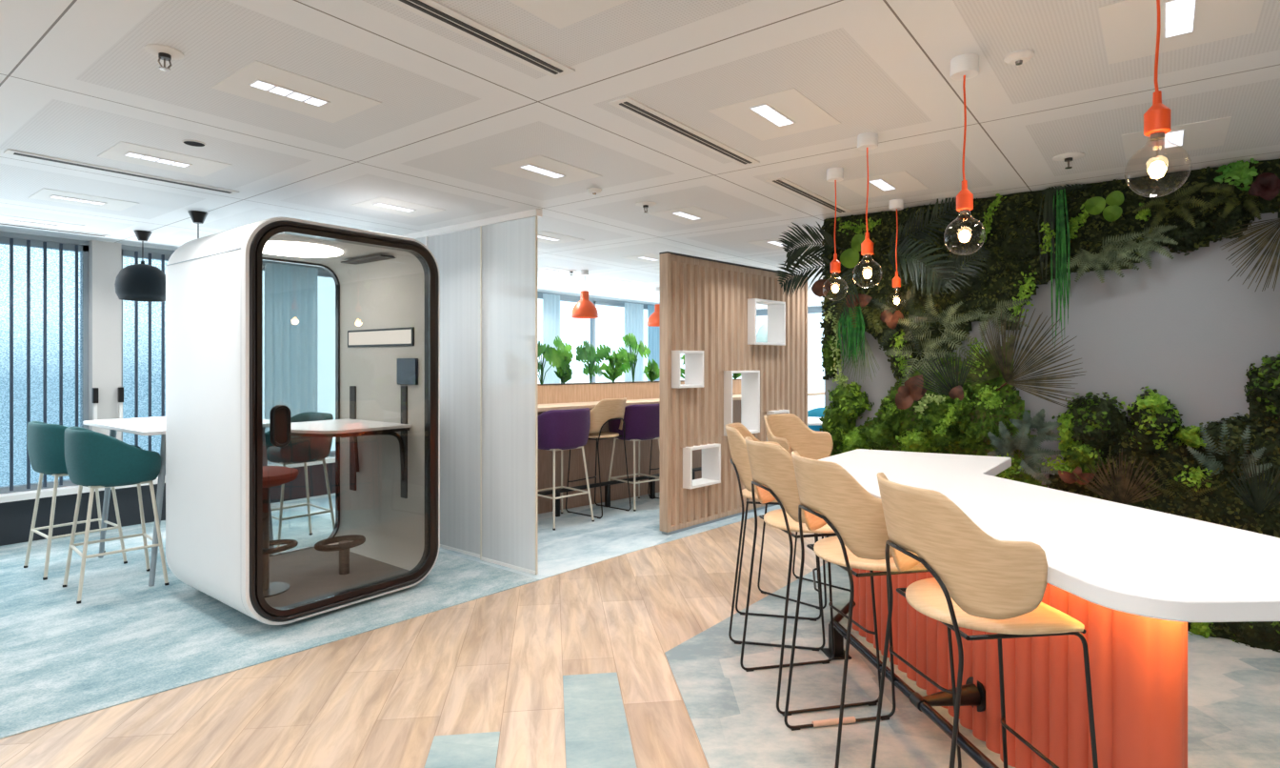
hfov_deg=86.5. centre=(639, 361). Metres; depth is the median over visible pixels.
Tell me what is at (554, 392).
planter
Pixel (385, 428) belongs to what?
booth
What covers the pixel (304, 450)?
bar stool
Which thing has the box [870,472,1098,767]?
stool
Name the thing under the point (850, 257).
leaf plant
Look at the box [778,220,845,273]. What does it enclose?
frond
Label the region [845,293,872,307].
leaf
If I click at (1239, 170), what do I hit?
sprig
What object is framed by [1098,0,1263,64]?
recessed light
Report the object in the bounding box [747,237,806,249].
recessed light
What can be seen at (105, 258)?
wall column
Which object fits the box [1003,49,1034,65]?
ceiling detector
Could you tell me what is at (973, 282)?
fern
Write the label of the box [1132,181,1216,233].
fern
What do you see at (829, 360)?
leafy plant
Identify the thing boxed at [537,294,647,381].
window
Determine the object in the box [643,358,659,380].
leafy plant
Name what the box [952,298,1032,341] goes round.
fern
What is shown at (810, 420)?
table
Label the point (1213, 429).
fern
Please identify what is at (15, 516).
wall
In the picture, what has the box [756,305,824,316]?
window
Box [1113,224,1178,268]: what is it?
fern
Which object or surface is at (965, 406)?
moss mound
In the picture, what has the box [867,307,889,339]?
sprig
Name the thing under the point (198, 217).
pendant lamp
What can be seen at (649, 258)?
recessed light
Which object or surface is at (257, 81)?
recessed light
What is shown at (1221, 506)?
plants
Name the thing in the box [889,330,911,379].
sprig
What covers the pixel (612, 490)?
bar table
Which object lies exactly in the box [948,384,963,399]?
leaf
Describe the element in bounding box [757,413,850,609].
stool
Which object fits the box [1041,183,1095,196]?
frond
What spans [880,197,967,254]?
frond
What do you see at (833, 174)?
pendant lamp
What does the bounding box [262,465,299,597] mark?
stool
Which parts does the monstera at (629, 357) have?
stem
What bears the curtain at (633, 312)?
hanging from the ceiling
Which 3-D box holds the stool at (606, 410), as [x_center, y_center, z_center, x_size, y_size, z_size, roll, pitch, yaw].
[-0.390,0.900,6.607,0.522,1.112,0.529,0,0,39]
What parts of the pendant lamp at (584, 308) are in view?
lamp shade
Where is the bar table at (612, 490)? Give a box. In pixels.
[537,391,824,516]
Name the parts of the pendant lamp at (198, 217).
cord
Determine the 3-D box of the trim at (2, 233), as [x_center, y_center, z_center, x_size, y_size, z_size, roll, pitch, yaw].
[-3.961,-1.020,6.956,0.120,0.040,18.200,0,0,38]
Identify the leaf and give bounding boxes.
[811,279,830,297]
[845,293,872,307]
[880,309,905,329]
[894,374,926,409]
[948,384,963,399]
[1058,465,1094,484]
[1248,172,1279,200]
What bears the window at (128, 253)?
in the wall at (15, 516)
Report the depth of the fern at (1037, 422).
4.04 m
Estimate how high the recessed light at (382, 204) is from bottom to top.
0.008 m
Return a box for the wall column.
[88,240,121,440]
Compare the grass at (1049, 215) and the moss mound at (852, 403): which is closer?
the grass at (1049, 215)
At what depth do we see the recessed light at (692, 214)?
4.83 m
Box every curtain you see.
[264,262,317,463]
[542,293,559,383]
[624,302,643,381]
[647,304,659,380]
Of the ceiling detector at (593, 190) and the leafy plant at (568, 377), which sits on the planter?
the leafy plant at (568, 377)
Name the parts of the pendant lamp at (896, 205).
cord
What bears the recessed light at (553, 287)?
in the ceiling
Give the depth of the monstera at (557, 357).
6.91 m
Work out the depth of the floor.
3.21 m
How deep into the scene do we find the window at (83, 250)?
5.67 m
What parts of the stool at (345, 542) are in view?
post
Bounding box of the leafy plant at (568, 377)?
[553,356,572,383]
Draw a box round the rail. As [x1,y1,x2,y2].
[820,600,999,767]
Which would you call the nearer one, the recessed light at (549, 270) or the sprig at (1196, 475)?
the sprig at (1196, 475)
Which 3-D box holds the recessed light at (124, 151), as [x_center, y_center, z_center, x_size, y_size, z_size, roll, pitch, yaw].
[-2.448,-1.036,3.510,0.380,0.008,0.480,0,0,38]
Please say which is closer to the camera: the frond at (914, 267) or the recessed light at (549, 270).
the frond at (914, 267)
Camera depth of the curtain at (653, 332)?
12.03 m
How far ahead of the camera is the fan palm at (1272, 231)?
3.40 m
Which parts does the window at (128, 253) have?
handle mount, handle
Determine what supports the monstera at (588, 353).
on the planter
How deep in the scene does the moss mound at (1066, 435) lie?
3.94 m
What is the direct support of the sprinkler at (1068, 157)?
attached to the ceiling
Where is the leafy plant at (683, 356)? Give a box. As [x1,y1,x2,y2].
[680,354,684,378]
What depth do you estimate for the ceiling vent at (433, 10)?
2.15 m
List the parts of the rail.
floor post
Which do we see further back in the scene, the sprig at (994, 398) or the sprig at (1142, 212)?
the sprig at (994, 398)
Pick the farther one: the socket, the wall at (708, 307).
the wall at (708, 307)
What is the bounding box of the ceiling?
[0,0,1279,309]
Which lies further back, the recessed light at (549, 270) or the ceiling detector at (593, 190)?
the recessed light at (549, 270)
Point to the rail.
(972, 695)
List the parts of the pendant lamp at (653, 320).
lamp shade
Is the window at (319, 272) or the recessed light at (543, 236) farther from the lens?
the window at (319, 272)
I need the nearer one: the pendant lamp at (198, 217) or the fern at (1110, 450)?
the fern at (1110, 450)
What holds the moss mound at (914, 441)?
attached to the plant bed at (1015, 406)
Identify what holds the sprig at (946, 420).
attached to the moss mound at (933, 412)
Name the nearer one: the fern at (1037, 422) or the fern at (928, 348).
the fern at (1037, 422)
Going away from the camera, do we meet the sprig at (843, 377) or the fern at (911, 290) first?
the fern at (911, 290)
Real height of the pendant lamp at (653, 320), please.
0.535 m
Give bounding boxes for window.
[0,236,98,493]
[118,249,171,450]
[262,264,335,456]
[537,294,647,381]
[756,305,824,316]
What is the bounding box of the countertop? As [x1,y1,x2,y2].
[537,391,824,411]
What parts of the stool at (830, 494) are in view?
frame, backrest, seat, frame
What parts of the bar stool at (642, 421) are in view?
leg, leg, backrest, seat, seat frame, leg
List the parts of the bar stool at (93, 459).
leg, leg, seat, backrest, seat frame, leg, leg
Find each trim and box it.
[0,231,654,306]
[0,456,335,502]
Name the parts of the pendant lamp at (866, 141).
cord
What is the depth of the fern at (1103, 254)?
3.84 m
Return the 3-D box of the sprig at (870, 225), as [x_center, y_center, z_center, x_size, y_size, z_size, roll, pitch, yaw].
[1.523,-0.944,4.726,0.318,0.152,0.061,0,0,38]
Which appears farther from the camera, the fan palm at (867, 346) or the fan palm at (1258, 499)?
the fan palm at (867, 346)
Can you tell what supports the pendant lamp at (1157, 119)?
hanging from the ceiling
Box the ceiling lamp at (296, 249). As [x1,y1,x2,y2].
[262,240,342,257]
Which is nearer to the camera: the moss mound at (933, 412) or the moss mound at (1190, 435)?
the moss mound at (1190, 435)
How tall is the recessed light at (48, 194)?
0.008 m
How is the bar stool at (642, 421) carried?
on the floor
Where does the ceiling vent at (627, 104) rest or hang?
in the ceiling
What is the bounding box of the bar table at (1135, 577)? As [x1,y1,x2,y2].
[817,448,1279,767]
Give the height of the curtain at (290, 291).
2.030 m
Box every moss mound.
[819,403,851,447]
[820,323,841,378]
[827,380,874,421]
[837,424,872,453]
[858,417,897,449]
[877,394,904,438]
[895,427,941,453]
[909,392,967,453]
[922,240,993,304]
[950,383,976,439]
[956,391,1009,454]
[993,200,1050,277]
[1051,391,1131,462]
[1057,401,1074,451]
[1057,440,1107,473]
[1120,385,1184,459]
[1134,391,1168,413]
[1164,214,1211,255]
[1172,424,1207,449]
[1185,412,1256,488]
[1188,621,1216,638]
[1208,191,1260,242]
[1223,620,1279,652]
[1243,351,1279,422]
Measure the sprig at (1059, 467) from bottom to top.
0.152 m
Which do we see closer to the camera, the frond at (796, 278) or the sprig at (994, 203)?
the sprig at (994, 203)
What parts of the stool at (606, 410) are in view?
frame, seat, backrest, frame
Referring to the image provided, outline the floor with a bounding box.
[0,492,1279,767]
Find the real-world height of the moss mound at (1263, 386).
0.377 m
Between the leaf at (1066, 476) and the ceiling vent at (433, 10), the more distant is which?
the leaf at (1066, 476)
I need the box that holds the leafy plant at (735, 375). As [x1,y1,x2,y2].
[732,373,740,379]
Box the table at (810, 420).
[807,416,822,426]
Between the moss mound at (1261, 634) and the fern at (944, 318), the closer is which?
the moss mound at (1261, 634)
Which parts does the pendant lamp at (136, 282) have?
lamp shade, cord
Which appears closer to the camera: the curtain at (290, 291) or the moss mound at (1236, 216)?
the moss mound at (1236, 216)
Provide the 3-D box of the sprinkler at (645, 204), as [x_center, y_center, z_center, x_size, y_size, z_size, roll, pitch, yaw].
[0.038,-1.010,4.473,0.140,0.061,0.140,0,0,38]
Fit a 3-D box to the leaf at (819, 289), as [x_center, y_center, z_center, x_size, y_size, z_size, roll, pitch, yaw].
[1.288,-0.526,4.860,0.154,0.129,0.044,0,0,38]
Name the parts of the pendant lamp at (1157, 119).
cord, bulb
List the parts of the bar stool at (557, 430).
leg, seat, leg, backrest, seat frame, leg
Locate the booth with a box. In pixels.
[165,217,439,624]
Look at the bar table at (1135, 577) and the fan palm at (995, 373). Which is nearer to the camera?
the bar table at (1135, 577)
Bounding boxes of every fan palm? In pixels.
[841,334,879,382]
[916,348,973,396]
[958,340,999,386]
[979,305,1085,407]
[1080,448,1162,503]
[1220,218,1279,292]
[1227,456,1279,513]
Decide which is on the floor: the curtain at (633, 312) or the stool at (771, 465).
the stool at (771, 465)
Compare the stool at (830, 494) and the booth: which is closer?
the stool at (830, 494)
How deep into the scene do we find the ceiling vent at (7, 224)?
5.34 m
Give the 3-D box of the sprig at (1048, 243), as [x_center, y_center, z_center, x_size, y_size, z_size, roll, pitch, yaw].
[2.397,-0.735,4.003,0.092,0.203,0.066,0,0,38]
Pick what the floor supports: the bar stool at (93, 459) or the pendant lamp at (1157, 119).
the bar stool at (93, 459)
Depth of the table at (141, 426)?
4.72 m
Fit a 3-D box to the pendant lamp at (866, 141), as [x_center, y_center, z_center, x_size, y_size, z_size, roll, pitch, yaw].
[1.044,-0.689,3.121,0.131,0.702,0.131,0,0,38]
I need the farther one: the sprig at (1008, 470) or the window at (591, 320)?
the window at (591, 320)
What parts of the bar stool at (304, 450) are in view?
leg, seat, seat frame, backrest, leg, leg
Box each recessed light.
[0,214,83,230]
[27,188,139,211]
[97,140,231,177]
[181,140,206,146]
[210,60,381,122]
[349,196,445,217]
[490,155,601,186]
[508,0,629,29]
[537,230,584,244]
[537,266,577,273]
[537,284,579,289]
[600,293,636,297]
[621,253,659,262]
[648,205,728,224]
[708,87,840,140]
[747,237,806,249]
[838,170,928,198]
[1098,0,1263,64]
[1121,116,1231,159]
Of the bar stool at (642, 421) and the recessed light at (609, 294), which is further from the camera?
the recessed light at (609, 294)
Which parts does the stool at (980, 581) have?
frame, backrest, seat, frame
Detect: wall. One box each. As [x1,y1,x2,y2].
[0,461,335,545]
[400,208,541,574]
[659,251,807,535]
[824,212,1279,560]
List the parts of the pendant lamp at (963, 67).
cord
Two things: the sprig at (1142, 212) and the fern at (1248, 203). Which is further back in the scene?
the sprig at (1142, 212)
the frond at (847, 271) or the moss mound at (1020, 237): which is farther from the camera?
the frond at (847, 271)
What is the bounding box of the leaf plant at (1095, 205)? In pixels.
[1083,190,1123,222]
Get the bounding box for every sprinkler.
[144,43,183,71]
[635,200,656,213]
[1052,152,1084,168]
[1064,157,1072,161]
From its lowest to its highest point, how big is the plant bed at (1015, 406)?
1.422 m
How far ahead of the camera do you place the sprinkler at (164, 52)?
2.26 m
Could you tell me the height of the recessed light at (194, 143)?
0.005 m
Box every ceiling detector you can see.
[586,187,601,195]
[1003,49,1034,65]
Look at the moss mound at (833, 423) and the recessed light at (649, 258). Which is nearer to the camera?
the moss mound at (833, 423)
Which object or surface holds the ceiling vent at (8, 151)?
in the ceiling
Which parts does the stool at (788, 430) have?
frame, backrest, frame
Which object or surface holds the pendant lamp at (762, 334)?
hanging from the ceiling
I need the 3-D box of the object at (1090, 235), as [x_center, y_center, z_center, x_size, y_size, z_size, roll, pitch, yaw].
[2.397,-0.457,4.115,2.732,1.178,0.109,0,0,38]
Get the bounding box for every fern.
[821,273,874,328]
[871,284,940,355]
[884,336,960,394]
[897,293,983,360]
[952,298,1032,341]
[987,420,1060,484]
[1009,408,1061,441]
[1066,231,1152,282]
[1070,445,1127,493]
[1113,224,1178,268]
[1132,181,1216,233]
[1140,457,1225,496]
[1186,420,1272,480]
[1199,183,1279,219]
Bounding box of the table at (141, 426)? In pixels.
[82,416,274,585]
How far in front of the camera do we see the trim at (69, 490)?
5.63 m
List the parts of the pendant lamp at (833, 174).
cord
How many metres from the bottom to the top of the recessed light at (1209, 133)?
0.008 m
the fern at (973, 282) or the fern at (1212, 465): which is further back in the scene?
the fern at (973, 282)
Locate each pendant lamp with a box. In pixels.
[114,229,165,301]
[187,210,208,238]
[571,269,598,318]
[647,287,659,326]
[756,320,767,342]
[823,167,847,300]
[852,132,882,288]
[888,199,906,311]
[943,53,985,255]
[1124,0,1191,197]
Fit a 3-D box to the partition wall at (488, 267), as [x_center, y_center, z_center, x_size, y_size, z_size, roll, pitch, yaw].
[-1.492,0.204,5.253,2.030,2.488,0.060,0,0,38]
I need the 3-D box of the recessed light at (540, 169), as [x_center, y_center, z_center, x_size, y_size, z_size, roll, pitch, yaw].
[-0.507,-1.036,3.720,0.380,0.008,0.480,0,0,38]
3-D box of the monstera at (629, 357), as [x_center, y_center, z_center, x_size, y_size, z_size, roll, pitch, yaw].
[-0.083,-0.039,7.642,0.135,0.580,0.543,0,0,44]
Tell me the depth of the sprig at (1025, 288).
4.10 m
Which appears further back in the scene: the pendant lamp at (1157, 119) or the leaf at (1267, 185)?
the leaf at (1267, 185)
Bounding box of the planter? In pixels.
[537,378,740,403]
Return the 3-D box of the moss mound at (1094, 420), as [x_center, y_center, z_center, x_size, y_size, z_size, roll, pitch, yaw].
[2.602,0.373,3.901,0.437,0.408,0.236,0,0,38]
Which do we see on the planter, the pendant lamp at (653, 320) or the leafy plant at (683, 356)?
the leafy plant at (683, 356)
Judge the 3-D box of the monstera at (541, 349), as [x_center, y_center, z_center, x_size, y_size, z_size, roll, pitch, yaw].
[-0.987,-0.014,6.806,0.144,0.532,0.658,0,0,38]
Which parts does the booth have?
door handle, frame, frame, light bar frame, control panel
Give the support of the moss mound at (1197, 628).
attached to the plants at (1221, 506)
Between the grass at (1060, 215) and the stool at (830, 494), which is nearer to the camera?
the stool at (830, 494)
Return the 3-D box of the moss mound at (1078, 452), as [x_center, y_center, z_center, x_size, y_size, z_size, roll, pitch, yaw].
[2.566,0.563,3.928,0.282,0.269,0.221,0,0,38]
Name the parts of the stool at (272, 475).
post, plate, seat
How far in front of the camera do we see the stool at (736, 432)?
3.55 m
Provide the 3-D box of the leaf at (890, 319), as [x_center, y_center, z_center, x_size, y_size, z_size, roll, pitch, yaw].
[1.688,-0.284,4.556,0.164,0.134,0.039,0,0,38]
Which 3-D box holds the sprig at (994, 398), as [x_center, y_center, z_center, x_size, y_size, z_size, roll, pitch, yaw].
[2.136,0.226,4.163,0.182,0.185,0.065,0,0,38]
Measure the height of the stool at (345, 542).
0.220 m
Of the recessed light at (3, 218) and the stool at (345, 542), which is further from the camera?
the recessed light at (3, 218)
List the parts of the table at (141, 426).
leg, leg, leg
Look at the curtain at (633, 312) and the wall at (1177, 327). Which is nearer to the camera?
the wall at (1177, 327)
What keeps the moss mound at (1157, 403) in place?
attached to the moss mound at (1150, 432)
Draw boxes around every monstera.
[537,340,557,383]
[543,335,573,383]
[575,340,610,382]
[617,332,650,381]
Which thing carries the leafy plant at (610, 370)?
on the planter
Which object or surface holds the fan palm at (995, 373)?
attached to the plant bed at (1015, 406)
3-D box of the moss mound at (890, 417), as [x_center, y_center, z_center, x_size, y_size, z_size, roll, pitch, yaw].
[1.701,0.376,4.630,0.197,0.314,0.172,0,0,38]
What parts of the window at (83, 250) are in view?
handle mount, handle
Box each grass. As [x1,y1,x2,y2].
[837,305,865,369]
[1037,187,1056,284]
[1050,188,1070,348]
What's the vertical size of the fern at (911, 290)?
0.472 m
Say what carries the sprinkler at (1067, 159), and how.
attached to the sprinkler at (1068, 157)
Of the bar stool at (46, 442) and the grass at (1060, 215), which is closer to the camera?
the grass at (1060, 215)
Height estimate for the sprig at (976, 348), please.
0.277 m
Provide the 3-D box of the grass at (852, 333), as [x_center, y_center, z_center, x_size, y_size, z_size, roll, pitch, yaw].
[1.477,-0.162,4.745,0.213,0.450,0.076,0,0,38]
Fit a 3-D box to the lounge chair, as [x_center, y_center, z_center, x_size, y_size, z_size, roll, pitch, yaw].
[2.581,1.059,9.611,0.576,0.802,0.673,0,0,-22]
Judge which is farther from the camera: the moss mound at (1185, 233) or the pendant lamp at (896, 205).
the pendant lamp at (896, 205)
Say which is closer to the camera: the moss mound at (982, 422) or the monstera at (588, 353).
the moss mound at (982, 422)
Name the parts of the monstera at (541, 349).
stem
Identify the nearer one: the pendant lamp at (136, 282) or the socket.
the socket
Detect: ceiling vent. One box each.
[0,221,111,237]
[3,148,239,194]
[387,0,575,78]
[608,96,759,165]
[764,177,851,213]
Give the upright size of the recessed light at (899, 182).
0.008 m
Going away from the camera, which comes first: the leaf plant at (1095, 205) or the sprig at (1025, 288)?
the leaf plant at (1095, 205)
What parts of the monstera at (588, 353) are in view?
stem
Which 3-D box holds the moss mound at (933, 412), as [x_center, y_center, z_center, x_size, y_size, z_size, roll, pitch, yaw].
[1.956,0.405,4.412,0.433,0.440,0.220,0,0,38]
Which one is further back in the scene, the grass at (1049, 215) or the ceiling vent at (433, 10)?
the grass at (1049, 215)
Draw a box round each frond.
[774,252,841,298]
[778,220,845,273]
[828,254,867,319]
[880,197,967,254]
[882,235,958,299]
[920,243,990,295]
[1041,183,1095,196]
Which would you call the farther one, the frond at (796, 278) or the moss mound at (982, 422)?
the frond at (796, 278)
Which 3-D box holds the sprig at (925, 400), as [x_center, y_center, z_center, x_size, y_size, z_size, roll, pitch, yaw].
[1.861,0.268,4.376,0.208,0.144,0.061,0,0,38]
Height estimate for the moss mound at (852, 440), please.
0.255 m
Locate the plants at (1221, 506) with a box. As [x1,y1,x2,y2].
[1044,359,1279,645]
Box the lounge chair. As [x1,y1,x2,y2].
[807,407,824,431]
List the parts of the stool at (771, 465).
backrest, frame, seat, frame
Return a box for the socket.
[158,52,171,60]
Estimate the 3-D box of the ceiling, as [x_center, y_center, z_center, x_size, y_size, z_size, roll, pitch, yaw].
[0.472,-1.090,3.485,11.500,0.100,18.100,0,0,38]
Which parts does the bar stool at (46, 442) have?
leg, backrest, leg, seat frame, leg, leg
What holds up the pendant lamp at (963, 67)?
hanging from the ceiling
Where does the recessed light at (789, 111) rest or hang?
in the ceiling
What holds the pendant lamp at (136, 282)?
hanging from the ceiling
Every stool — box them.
[23,420,127,579]
[62,425,169,603]
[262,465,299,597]
[264,411,335,552]
[314,534,365,574]
[537,407,594,530]
[565,397,631,518]
[608,402,659,511]
[647,439,659,499]
[724,422,825,650]
[740,436,880,716]
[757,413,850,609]
[783,450,961,767]
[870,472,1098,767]
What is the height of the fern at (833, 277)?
0.423 m
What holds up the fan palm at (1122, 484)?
on the plants at (1221, 506)
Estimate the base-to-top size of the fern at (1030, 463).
0.375 m
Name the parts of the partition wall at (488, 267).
screen panel, screen panel, screen panel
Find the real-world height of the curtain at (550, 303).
2.030 m
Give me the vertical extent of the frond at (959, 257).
0.318 m
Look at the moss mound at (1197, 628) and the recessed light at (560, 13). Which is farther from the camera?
the moss mound at (1197, 628)
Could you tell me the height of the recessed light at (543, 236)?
0.008 m
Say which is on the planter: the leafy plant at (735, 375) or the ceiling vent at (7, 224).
the leafy plant at (735, 375)
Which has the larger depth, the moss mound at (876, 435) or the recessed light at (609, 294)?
the recessed light at (609, 294)
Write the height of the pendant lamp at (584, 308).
0.535 m
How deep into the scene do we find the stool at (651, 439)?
7.35 m
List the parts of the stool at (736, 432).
backrest, seat, frame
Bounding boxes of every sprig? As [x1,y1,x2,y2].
[821,304,851,391]
[836,217,880,235]
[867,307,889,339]
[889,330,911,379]
[913,393,945,414]
[932,402,957,436]
[964,337,988,380]
[973,383,1005,414]
[978,193,1006,242]
[995,452,1027,481]
[1008,264,1037,321]
[1039,221,1056,254]
[1041,453,1087,473]
[1068,199,1089,239]
[1135,202,1151,220]
[1174,464,1212,491]
[1213,158,1259,190]
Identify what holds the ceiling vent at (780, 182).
in the ceiling
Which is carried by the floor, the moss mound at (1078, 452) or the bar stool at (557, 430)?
the bar stool at (557, 430)
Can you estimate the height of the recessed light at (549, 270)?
0.008 m
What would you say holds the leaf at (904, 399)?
attached to the moss mound at (933, 412)
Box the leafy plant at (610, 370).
[599,349,623,381]
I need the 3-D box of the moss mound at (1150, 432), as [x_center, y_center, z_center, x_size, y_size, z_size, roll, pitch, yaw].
[2.806,0.346,3.728,0.290,0.427,0.256,0,0,38]
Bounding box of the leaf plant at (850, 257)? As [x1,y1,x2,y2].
[840,233,865,268]
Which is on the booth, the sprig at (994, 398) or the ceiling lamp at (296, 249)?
the ceiling lamp at (296, 249)
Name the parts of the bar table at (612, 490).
rail post, rail post, foot rail, panel, rail post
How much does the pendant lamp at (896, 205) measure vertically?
0.712 m

